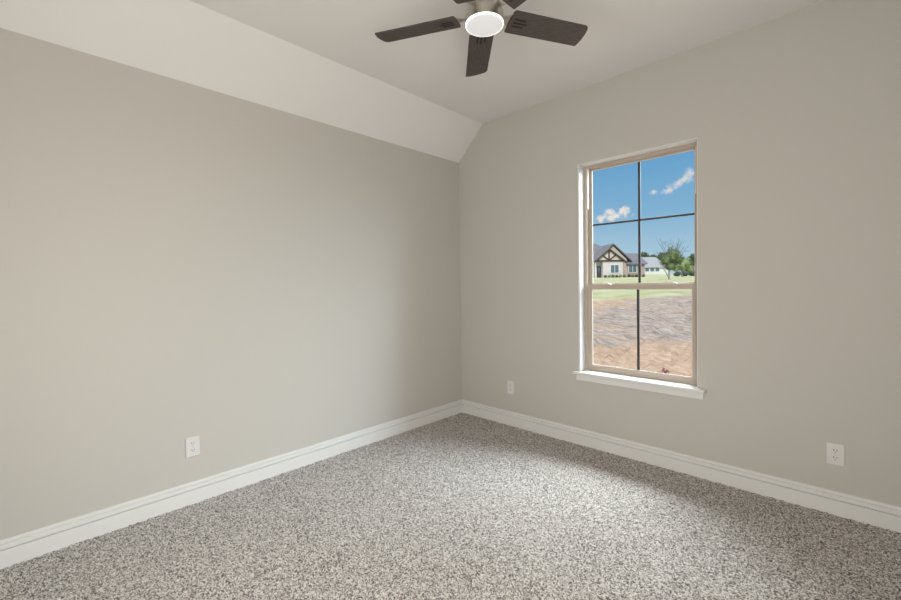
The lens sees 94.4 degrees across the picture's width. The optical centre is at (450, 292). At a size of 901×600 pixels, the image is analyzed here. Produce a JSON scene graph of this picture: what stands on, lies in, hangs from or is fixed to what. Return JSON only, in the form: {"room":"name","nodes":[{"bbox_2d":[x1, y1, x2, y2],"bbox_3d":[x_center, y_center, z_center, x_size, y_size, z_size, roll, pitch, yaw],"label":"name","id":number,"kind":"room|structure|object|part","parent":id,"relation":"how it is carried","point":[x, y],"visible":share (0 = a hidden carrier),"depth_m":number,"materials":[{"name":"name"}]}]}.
{"room":"empty bedroom","nodes":[
{"label":"empty bedroom","id":0,"kind":"room"},
{"bbox_2d":[0,28,461,539],"bbox_3d":[-1.243,-0.200,2.812,0.150,3.070,4.000,0,2,44],"label":"wall","id":1,"kind":"structure","parent":0,"point":[180,260],"depth_m":2.42,"materials":[{"name":"beige paint"}]},
{"bbox_2d":[185,435,199,457],"bbox_3d":[-1.504,0.898,2.436,0.010,0.115,0.072,0,2,44],"label":"electrical outlet","id":2,"kind":"object","parent":1,"relation":"attached to","point":[192,443],"visible":1,"depth_m":2.43,"materials":[{"name":"white plastic"}]},
{"bbox_2d":[0,399,461,569],"bbox_3d":[-1.167,1.160,2.781,0.014,0.135,3.700,0,2,44],"label":"baseboard","id":3,"kind":"structure","parent":1,"relation":"attached to","point":[29,545],"depth_m":2.41,"materials":[{"name":"white paint"}]},
{"bbox_2d":[0,0,825,162],"bbox_3d":[0.053,-1.425,1.520,3.500,0.416,3.700,0,2,44],"label":"ceiling","id":4,"kind":"structure","parent":0,"point":[324,61],"depth_m":2.50,"materials":[{"name":"paint"}]},
{"bbox_2d":[375,0,587,76],"bbox_3d":[0.159,-1.381,1.916,1.040,0.283,1.042,0,2,44],"label":"ceiling fan","id":5,"kind":"object","parent":4,"relation":"hanging from","point":[483,19],"visible":1,"depth_m":2.02,"materials":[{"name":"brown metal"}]},
{"bbox_3d":[-0.163,-1.287,2.045,0.414,0.006,0.128,0,13,18],"label":"blade","id":6,"kind":"part","parent":5,"relation":"part of","materials":[{"name":"brown wood"}]},
{"bbox_3d":[0.021,-1.294,1.985,0.165,0.005,0.068,0,13,18],"label":"blade arm","id":7,"kind":"part","parent":5,"relation":"part of","materials":[{"name":"silver metal"}]},
{"bbox_3d":[-0.037,-1.282,1.671,0.128,0.006,0.414,15,10,34],"label":"blade","id":8,"kind":"part","parent":5,"relation":"part of","materials":[{"name":"brown wood"}]},
{"bbox_3d":[0.076,-1.292,1.827,0.068,0.005,0.165,15,10,34],"label":"blade arm","id":9,"kind":"part","parent":5,"relation":"part of","materials":[{"name":"silver metal"}]},
{"bbox_3d":[0.155,-1.296,2.280,0.128,0.006,0.414,-13,1,0],"label":"blade","id":10,"kind":"part","parent":5,"relation":"part of","materials":[{"name":"brown wood"}]},
{"bbox_3d":[0.244,-1.294,1.830,0.068,0.005,0.165,13,-7,-36],"label":"blade arm","id":11,"kind":"part","parent":5,"relation":"part of","materials":[{"name":"silver metal"}]},
{"bbox_3d":[0.292,-1.298,1.990,0.165,0.005,0.068,-1,-11,-18],"label":"blade arm","id":12,"kind":"part","parent":5,"relation":"part of"},
{"bbox_3d":[0.358,-1.287,1.674,0.128,0.006,0.414,13,-7,-36],"label":"blade","id":13,"kind":"part","parent":5,"relation":"part of","materials":[{"name":"brown wood"}]},
{"bbox_3d":[0.476,-1.296,2.050,0.414,0.006,0.128,-1,-11,-18],"label":"blade","id":14,"kind":"part","parent":5,"relation":"part of","materials":[{"name":"brown wood"}]},
{"bbox_2d":[0,412,900,599],"bbox_3d":[0.087,1.224,1.571,3.506,0.009,3.706,0,2,44],"label":"floor","id":15,"kind":"structure","parent":0,"point":[460,506],"depth_m":2.04,"materials":[{"name":"beige carpet"}]},
{"bbox_2d":[459,0,900,506],"bbox_3d":[1.462,-0.071,2.878,3.650,3.400,0.150,0,2,44],"label":"wall","id":16,"kind":"structure","parent":0,"point":[794,117],"depth_m":2.46,"materials":[{"name":"beige paint"}]},
{"bbox_2d":[507,380,513,393],"bbox_3d":[0.533,0.838,3.696,0.072,0.115,0.010,0,2,44],"label":"electrical outlet","id":17,"kind":"object","parent":16,"relation":"attached to","point":[510,384],"visible":1,"depth_m":3.69,"materials":[{"name":"white plastic"}]},
{"bbox_2d":[573,138,705,399],"bbox_3d":[1.325,-0.156,2.979,0.898,1.663,0.192,0,2,44],"label":"window","id":18,"kind":"structure","parent":16,"relation":"in","point":[678,385],"depth_m":3.03,"materials":[{"name":"white paint"}]},
{"bbox_2d":[637,289,639,369],"bbox_3d":[1.362,0.267,3.025,0.017,0.596,0.008,0,2,44],"label":"grille","id":19,"kind":"object","parent":18,"relation":"attached to","point":[638,292],"depth_m":3.02,"materials":[{"name":"brown metal"}]},
{"bbox_3d":[1.317,0.620,2.975,0.898,0.021,0.138,0,2,44],"label":"sill","id":20,"kind":"part","parent":18,"relation":"part of","materials":[{"name":"white paint"}]},
{"bbox_3d":[1.357,0.270,3.019,0.778,0.667,0.028,0,2,44],"label":"sash","id":21,"kind":"part","parent":18,"relation":"part of","materials":[{"name":"beige plastic"}]},
{"bbox_3d":[1.369,-0.506,3.026,0.770,0.938,0.028,0,2,44],"label":"sash","id":22,"kind":"part","parent":18,"relation":"part of","materials":[{"name":"beige plastic"}]},
{"bbox_2d":[593,162,693,282],"bbox_3d":[1.377,-0.510,3.029,0.721,0.886,0.008,0,2,44],"label":"window pane","id":23,"kind":"object","parent":18,"relation":"attached to","point":[639,219],"depth_m":3.03,"materials":[{"name":"clear glass"}]},
{"bbox_2d":[462,399,900,532],"bbox_3d":[1.367,1.125,2.894,3.500,0.135,0.014,0,2,44],"label":"baseboard","id":24,"kind":"structure","parent":16,"relation":"attached to","point":[867,511],"depth_m":2.60,"materials":[{"name":"white paint"}]},
{"bbox_2d":[826,442,844,466],"bbox_3d":[2.054,0.862,2.227,0.072,0.115,0.010,0,2,44],"label":"electrical outlet","id":25,"kind":"object","parent":16,"relation":"attached to","point":[835,453],"visible":1,"depth_m":2.22,"materials":[{"name":"white plastic"}]},
{"bbox_2d":[831,448,839,453],"bbox_3d":[2.052,0.842,2.224,0.033,0.027,0.004,0,2,44],"label":"receptacle","id":26,"kind":"object","parent":25,"relation":"attached to","point":[833,450],"depth_m":2.22,"materials":[{"name":"grey plastic"}]},
{"bbox_2d":[831,455,839,460],"bbox_3d":[2.053,0.881,2.225,0.033,0.027,0.004,0,2,44],"label":"receptacle","id":27,"kind":"object","parent":25,"relation":"attached to","point":[833,457],"depth_m":2.22,"materials":[{"name":"grey plastic"}]},
{"label":"outside","id":28,"kind":"structure","parent":0,"visible":0},
{"bbox_2d":[593,274,694,376],"bbox_3d":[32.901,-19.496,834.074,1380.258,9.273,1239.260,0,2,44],"label":"ground","id":29,"kind":"structure","parent":28,"point":[665,314],"depth_m":10.95,"materials":[{"name":"brown soil"}]},
{"bbox_2d":[593,243,647,277],"bbox_3d":[26.948,-5.884,78.708,17.050,7.400,12.400,-1,1,0],"label":"house","id":30,"kind":"structure","parent":29,"relation":"on","point":[608,259],"depth_m":73.77,"materials":[{"name":"beige paint"}]},
{"bbox_3d":[26.257,-3.680,73.829,0.730,2.000,0.120,-1,1,0],"label":"door","id":31,"kind":"part","parent":30,"relation":"part of","materials":[{"name":"grey"}]},
{"bbox_3d":[27.814,-6.585,72.984,4.800,2.100,0.300,-1,1,0],"label":"gable panel","id":32,"kind":"part","parent":30,"relation":"part of","materials":[{"name":"beige paint"}]},
{"bbox_3d":[28.336,-4.189,72.880,0.620,1.300,0.060,-1,1,0],"label":"pane","id":33,"kind":"part","parent":30,"relation":"part of","materials":[{"name":"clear glass"}]},
{"bbox_3d":[29.055,-4.199,72.880,0.620,1.300,0.060,-1,1,0],"label":"pane","id":34,"kind":"part","parent":30,"relation":"part of","materials":[{"name":"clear glass"}]},
{"bbox_3d":[30.426,-3.795,73.048,0.450,3.350,0.600,-1,1,0],"label":"porch post","id":35,"kind":"part","parent":30,"relation":"part of","materials":[{"name":"brick"}]},
{"bbox_2d":[641,251,649,256],"bbox_3d":[94.915,-14.450,204.862,5.911,11.956,4.058,-1,1,0],"label":"tree","id":36,"kind":"object","parent":29,"relation":"on","point":[643,254],"visible":0.39,"depth_m":203.69,"materials":[{"name":"green plant"}]},
{"bbox_2d":[642,257,667,273],"bbox_3d":[71.078,-9.334,154.367,14.800,7.600,10.000,-1,1,0],"label":"house","id":37,"kind":"structure","parent":29,"relation":"on","point":[653,266],"depth_m":149.90,"materials":[{"name":"white"}]},
{"bbox_2d":[657,252,665,260],"bbox_3d":[103.962,-14.291,204.863,6.076,11.401,3.865,-1,1,0],"label":"tree","id":38,"kind":"object","parent":29,"relation":"on","point":[660,254],"visible":0.25,"depth_m":203.87,"materials":[{"name":"green plant"}]},
{"bbox_2d":[656,238,687,279],"bbox_3d":[23.828,-3.700,44.869,3.792,4.748,2.224,-1,1,0],"label":"tree","id":39,"kind":"object","parent":29,"relation":"on","point":[672,257],"visible":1,"depth_m":44.64,"materials":[{"name":"green plant"}]},
{"bbox_2d":[672,256,693,276],"bbox_3d":[37.758,-4.214,67.872,3.633,3.667,2.596,0,1,25],"label":"tree","id":40,"kind":"object","parent":29,"relation":"on","point":[685,265],"visible":0.72,"depth_m":67.40,"materials":[{"name":"green plant"}]},
{"bbox_2d":[687,253,693,267],"bbox_3d":[110.600,-13.066,189.904,5.990,9.886,3.981,-1,1,0],"label":"tree","id":41,"kind":"object","parent":29,"relation":"on","point":[692,254],"visible":0.43,"depth_m":188.80,"materials":[{"name":"green plant"}]}
]}

